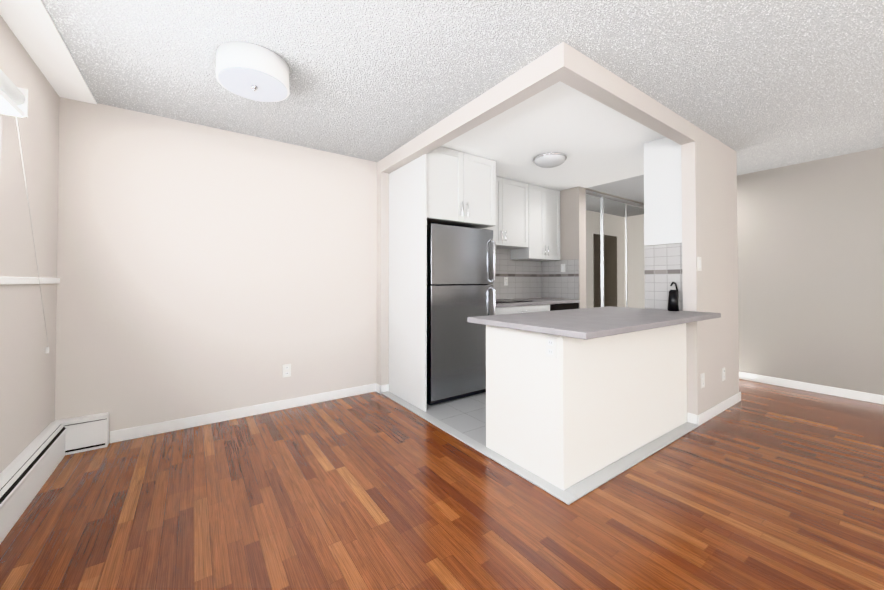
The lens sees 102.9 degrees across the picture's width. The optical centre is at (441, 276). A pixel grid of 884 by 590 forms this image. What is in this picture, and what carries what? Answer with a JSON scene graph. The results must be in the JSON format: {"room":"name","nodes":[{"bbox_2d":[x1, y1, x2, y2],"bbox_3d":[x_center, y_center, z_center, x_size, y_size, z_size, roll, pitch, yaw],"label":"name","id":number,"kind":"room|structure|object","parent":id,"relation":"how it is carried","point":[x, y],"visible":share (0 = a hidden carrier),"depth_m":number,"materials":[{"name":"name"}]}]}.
{"room":"empty dining room","nodes":[
{"label":"empty dining room","id":0,"kind":"room"},
{"bbox_2d":[0,15,59,472],"bbox_3d":[-0.478,-0.064,-0.767,0.160,2.440,8.100,1,-1,-35],"label":"wall","id":1,"kind":"structure","parent":0,"point":[27,386],"depth_m":1.96,"materials":[{"name":"grey paint"}]},
{"bbox_2d":[0,69,27,117],"bbox_3d":[-0.272,-0.860,-0.821,0.098,0.140,6.097,1,-1,-35],"label":"window blind","id":2,"kind":"object","parent":1,"relation":"attached to","point":[13,100],"visible":1,"depth_m":1.60,"materials":[{"name":"white plastic"}]},
{"bbox_2d":[16,116,48,353],"bbox_3d":[-2.262,-0.150,1.948,0.059,1.258,0.731,1,-1,-35],"label":"blind cord","id":3,"kind":"object","parent":2,"relation":"hanging from","point":[46,349],"visible":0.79,"depth_m":1.95,"materials":[{"name":"white fabric"}]},
{"bbox_2d":[0,277,59,284],"bbox_3d":[-0.421,-0.013,-0.749,0.076,0.038,7.666,1,-1,-35],"label":"trim","id":4,"kind":"structure","parent":1,"relation":"attached to","point":[19,280],"depth_m":1.93,"materials":[{"name":"white wood"}]},
{"bbox_2d":[0,412,108,543],"bbox_3d":[-0.306,1.038,-0.650,0.269,0.238,7.616,1,-1,-35],"label":"baseboard heater","id":5,"kind":"object","parent":1,"relation":"attached to","point":[27,471],"visible":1,"depth_m":2.02,"materials":[{"name":"white metal"}]},
{"bbox_2d":[0,0,96,104],"bbox_3d":[-0.328,-1.277,-0.665,0.185,0.012,7.668,1,-1,-35],"label":"ceiling beam","id":6,"kind":"structure","parent":0,"point":[31,25],"depth_m":1.89,"materials":[{"name":"white paint"}]},
{"bbox_2d":[55,97,376,442],"bbox_3d":[-1.703,-0.013,3.140,2.355,2.440,0.160,1,-1,-35],"label":"wall","id":7,"kind":"structure","parent":0,"point":[201,269],"depth_m":2.86,"materials":[{"name":"grey paint"}]},
{"bbox_2d":[110,383,377,442],"bbox_3d":[-1.540,1.165,3.131,2.077,0.085,0.015,1,-1,-35],"label":"baseboard","id":8,"kind":"structure","parent":7,"relation":"attached to","point":[211,418],"depth_m":2.96,"materials":[{"name":"white wood"}]},
{"bbox_2d":[282,364,290,377],"bbox_3d":[-1.421,0.861,3.225,0.072,0.115,0.008,1,-1,-35],"label":"outlet","id":9,"kind":"object","parent":7,"relation":"attached to","point":[286,370],"visible":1,"depth_m":3.22,"materials":[{"name":"white plastic"}]},
{"bbox_2d":[390,392,485,445],"bbox_3d":[1.122,1.210,3.560,2.741,0.006,2.257,1,-1,-35],"label":"floor","id":10,"kind":"structure","parent":0,"point":[466,415],"depth_m":3.06,"materials":[{"name":"grey tile"}]},
{"bbox_2d":[389,154,426,411],"bbox_3d":[-0.349,0.057,3.439,0.020,2.308,0.710,1,-1,-35],"label":"cabinet end panel","id":11,"kind":"object","parent":10,"relation":"on","point":[408,282],"visible":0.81,"depth_m":3.38,"materials":[{"name":"white wood"}]},
{"bbox_2d":[427,223,495,404],"bbox_3d":[0.046,0.356,3.726,0.790,1.693,0.731,1,-1,-35],"label":"fridge","id":12,"kind":"object","parent":10,"relation":"on","point":[461,268],"visible":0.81,"depth_m":3.43,"materials":[{"name":"grey metal"}]},
{"bbox_2d":[493,304,549,314],"bbox_3d":[0.756,0.782,4.277,0.996,0.880,0.649,1,-1,-35],"label":"base cabinet","id":13,"kind":"object","parent":10,"relation":"on","point":[518,309],"visible":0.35,"depth_m":4.03,"materials":[{"name":"white wood"}]},
{"bbox_2d":[493,298,579,307],"bbox_3d":[0.994,0.324,4.464,1.596,0.038,0.628,1,-1,-35],"label":"countertop","id":14,"kind":"structure","parent":13,"relation":"on","point":[541,301],"depth_m":4.30,"materials":[{"name":"grey laminate"}]},
{"bbox_2d":[493,299,531,302],"bbox_3d":[0.722,0.296,4.286,0.590,0.010,0.490,1,-1,-35],"label":"cooktop","id":15,"kind":"object","parent":14,"relation":"in","point":[504,300],"visible":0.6,"depth_m":4.23,"materials":[{"name":"black glass"}]},
{"bbox_2d":[549,303,578,310],"bbox_3d":[1.410,0.789,4.738,0.593,0.878,0.651,1,-1,-35],"label":"dishwasher","id":16,"kind":"object","parent":10,"relation":"on","point":[564,306],"visible":0.1,"depth_m":4.50,"materials":[{"name":"black metal"}]},
{"bbox_2d":[486,323,686,489],"bbox_3d":[1.165,0.759,2.692,1.654,0.884,0.634,1,-1,-35],"label":"base cabinet","id":17,"kind":"object","parent":10,"relation":"on","point":[575,411],"visible":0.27,"depth_m":2.23,"materials":[{"name":"white"}]},
{"bbox_2d":[381,391,579,504],"bbox_3d":[0.046,1.196,2.768,0.082,0.012,2.237,1,-1,-35],"label":"trim","id":18,"kind":"structure","parent":17,"relation":"attached to","point":[567,496],"depth_m":2.31,"materials":[{"name":"grey wood"}]},
{"bbox_2d":[546,337,556,357],"bbox_3d":[0.625,0.406,2.021,0.008,0.115,0.072,1,-1,-35],"label":"outlet","id":19,"kind":"object","parent":17,"relation":"attached to","point":[551,347],"visible":1,"depth_m":2.02,"materials":[{"name":"white plastic"}]},
{"bbox_2d":[467,306,720,339],"bbox_3d":[1.166,0.297,2.569,1.801,0.035,0.895,1,-1,-35],"label":"countertop","id":20,"kind":"structure","parent":17,"relation":"on","point":[589,323],"depth_m":2.26,"materials":[{"name":"grey laminate"}]},
{"bbox_2d":[668,282,678,310],"bbox_3d":[1.946,0.163,2.948,0.134,0.242,0.080,1,-1,-35],"label":"soap dispenser","id":21,"kind":"object","parent":20,"relation":"on","point":[673,305],"visible":1,"depth_m":2.91,"materials":[{"name":"black plastic"}]},
{"bbox_2d":[567,422,698,497],"bbox_3d":[1.374,1.191,2.390,1.634,0.012,0.085,1,-1,-35],"label":"trim","id":22,"kind":"structure","parent":17,"relation":"attached to","point":[578,490],"depth_m":2.25,"materials":[{"name":"grey wood"}]},
{"bbox_2d":[0,379,883,589],"bbox_3d":[2.708,1.215,1.471,8.046,0.060,8.100,1,-1,-35],"label":"floor","id":23,"kind":"structure","parent":0,"point":[761,486],"depth_m":1.78,"materials":[{"name":"laminate"}]},
{"bbox_2d":[376,161,527,384],"bbox_3d":[0.410,0.006,4.574,2.751,2.440,0.261,1,-1,-35],"label":"wall","id":24,"kind":"structure","parent":0,"point":[382,376],"depth_m":3.70,"materials":[{"name":"grey paint"}]},
{"bbox_2d":[427,146,495,228],"bbox_3d":[0.013,-0.872,3.722,0.876,0.683,0.747,1,-1,-35],"label":"upper cabinet","id":25,"kind":"object","parent":24,"relation":"attached to","point":[461,189],"visible":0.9,"depth_m":3.43,"materials":[{"name":"white wood"}]},
{"bbox_2d":[482,176,528,248],"bbox_3d":[0.650,-0.790,4.400,0.940,0.828,0.360,1,-1,-35],"label":"upper cabinet","id":26,"kind":"object","parent":24,"relation":"attached to","point":[510,229],"visible":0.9,"depth_m":4.38,"materials":[{"name":"white wood"}]},
{"bbox_2d":[488,248,540,298],"bbox_3d":[0.808,-0.044,4.731,1.599,0.695,0.010,1,-1,-35],"label":"tile backsplash","id":27,"kind":"structure","parent":24,"relation":"attached to","point":[524,278],"depth_m":4.88,"materials":[{"name":"white tile"}]},
{"bbox_2d":[504,277,507,285],"bbox_3d":[0.863,0.063,4.757,0.072,0.115,0.008,1,-1,-35],"label":"outlet","id":28,"kind":"object","parent":27,"relation":"attached to","point":[505,281],"visible":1,"depth_m":4.75,"materials":[{"name":"white plastic"}]},
{"bbox_2d":[510,184,559,260],"bbox_3d":[1.306,-0.714,4.863,0.658,0.968,0.360,1,-1,-35],"label":"upper cabinet","id":29,"kind":"object","parent":24,"relation":"attached to","point":[544,222],"visible":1,"depth_m":4.72,"materials":[{"name":"white wood"}]},
{"bbox_2d":[42,0,883,202],"bbox_3d":[2.708,-1.280,1.503,8.046,0.068,8.100,1,-1,-35],"label":"ceiling","id":30,"kind":"structure","parent":0,"point":[758,85],"depth_m":2.13,"materials":[{"name":"white paint"}]},
{"bbox_2d":[216,41,289,101],"bbox_3d":[-1.093,-1.163,2.052,0.376,0.161,0.376,1,-1,-35],"label":"drum ceiling light","id":31,"kind":"object","parent":30,"relation":"attached to","point":[251,71],"visible":1,"depth_m":1.95,"materials":[{"name":"white"}]},
{"bbox_2d":[533,152,566,167],"bbox_3d":[1.106,-1.178,3.615,0.330,0.093,0.330,1,-1,-35],"label":"dome ceiling light","id":32,"kind":"object","parent":30,"relation":"attached to","point":[549,160],"visible":1,"depth_m":3.52,"materials":[{"name":"white glass"}]},
{"bbox_2d":[380,42,694,172],"bbox_3d":[0.706,-1.166,3.297,1.741,0.130,2.257,1,-1,-35],"label":"header beam","id":33,"kind":"structure","parent":0,"point":[567,64],"depth_m":2.31,"materials":[{"name":"grey paint"}]},
{"bbox_2d":[553,187,585,308],"bbox_3d":[1.710,0.011,4.988,0.150,2.440,0.628,1,-1,-35],"label":"wall","id":34,"kind":"structure","parent":0,"point":[572,223],"depth_m":4.77,"materials":[{"name":"beige paint"}]},
{"bbox_2d":[541,259,578,298],"bbox_3d":[1.644,0.038,4.941,0.010,0.535,0.609,1,-1,-35],"label":"tile backsplash","id":35,"kind":"structure","parent":34,"relation":"attached to","point":[556,282],"depth_m":4.92,"materials":[{"name":"white tile"}]},
{"bbox_2d":[561,264,564,271],"bbox_3d":[1.677,-0.118,4.880,0.008,0.115,0.072,1,-1,-35],"label":"light switch","id":36,"kind":"object","parent":35,"relation":"attached to","point":[562,267],"visible":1,"depth_m":4.88,"materials":[{"name":"white plastic"}]},
{"bbox_2d":[586,188,643,204],"bbox_3d":[3.024,-1.187,5.567,2.635,0.028,0.030,1,-1,-35],"label":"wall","id":37,"kind":"structure","parent":0,"point":[596,191],"depth_m":5.20,"materials":[{"name":"grey paint"}]},
{"bbox_2d":[586,190,644,307],"bbox_3d":[2.937,0.028,5.488,2.420,2.400,0.032,1,-1,-35],"label":"mirrored closet doors","id":38,"kind":"structure","parent":37,"relation":"in","point":[615,276],"depth_m":5.22,"materials":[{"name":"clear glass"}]},
{"bbox_2d":[681,126,738,419],"bbox_3d":[2.456,-0.012,3.199,1.020,2.440,0.100,1,-1,-35],"label":"wall","id":39,"kind":"structure","parent":0,"point":[709,195],"depth_m":3.04,"materials":[{"name":"grey paint"}]},
{"bbox_2d":[644,137,681,245],"bbox_3d":[2.340,-0.749,3.380,0.990,0.938,0.310,1,-1,-35],"label":"upper cabinet","id":40,"kind":"object","parent":39,"relation":"attached to","point":[662,194],"visible":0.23,"depth_m":3.09,"materials":[{"name":"white wood"}]},
{"bbox_2d":[644,243,682,310],"bbox_3d":[1.969,0.463,3.102,0.080,1.488,0.310,1,-1,-35],"label":"wall tile","id":41,"kind":"structure","parent":39,"relation":"attached to","point":[662,267],"depth_m":3.09,"materials":[{"name":"white tile"}]},
{"bbox_2d":[697,257,701,270],"bbox_3d":[2.118,-0.104,2.894,0.072,0.115,0.008,1,-1,-35],"label":"light switch","id":42,"kind":"object","parent":39,"relation":"attached to","point":[699,265],"visible":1,"depth_m":2.88,"materials":[{"name":"white plastic"}]},
{"bbox_2d":[701,373,704,387],"bbox_3d":[2.154,0.859,2.907,0.072,0.115,0.008,1,-1,-35],"label":"outlet","id":43,"kind":"object","parent":39,"relation":"attached to","point":[702,380],"visible":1,"depth_m":2.90,"materials":[{"name":"white plastic"}]},
{"bbox_2d":[690,392,740,425],"bbox_3d":[2.480,1.165,3.149,1.044,0.085,0.039,1,-1,-35],"label":"baseboard","id":44,"kind":"structure","parent":39,"relation":"attached to","point":[717,409],"depth_m":3.04,"materials":[{"name":"white wood"}]},
{"bbox_2d":[722,367,724,380],"bbox_3d":[2.551,0.883,3.188,0.072,0.115,0.008,1,-1,-35],"label":"outlet","id":45,"kind":"object","parent":39,"relation":"attached to","point":[723,374],"visible":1,"depth_m":3.18,"materials":[{"name":"white plastic"}]},
{"bbox_2d":[737,147,883,394],"bbox_3d":[5.140,-0.026,2.136,0.160,2.440,6.350,1,-1,-35],"label":"wall","id":46,"kind":"structure","parent":0,"point":[810,237],"depth_m":3.71,"materials":[{"name":"grey paint"}]},
{"bbox_2d":[739,372,883,404],"bbox_3d":[5.011,1.152,2.152,0.012,0.085,6.150,1,-1,-35],"label":"baseboard","id":47,"kind":"structure","parent":46,"relation":"attached to","point":[857,395],"depth_m":3.69,"materials":[{"name":"white wood"}]}
]}

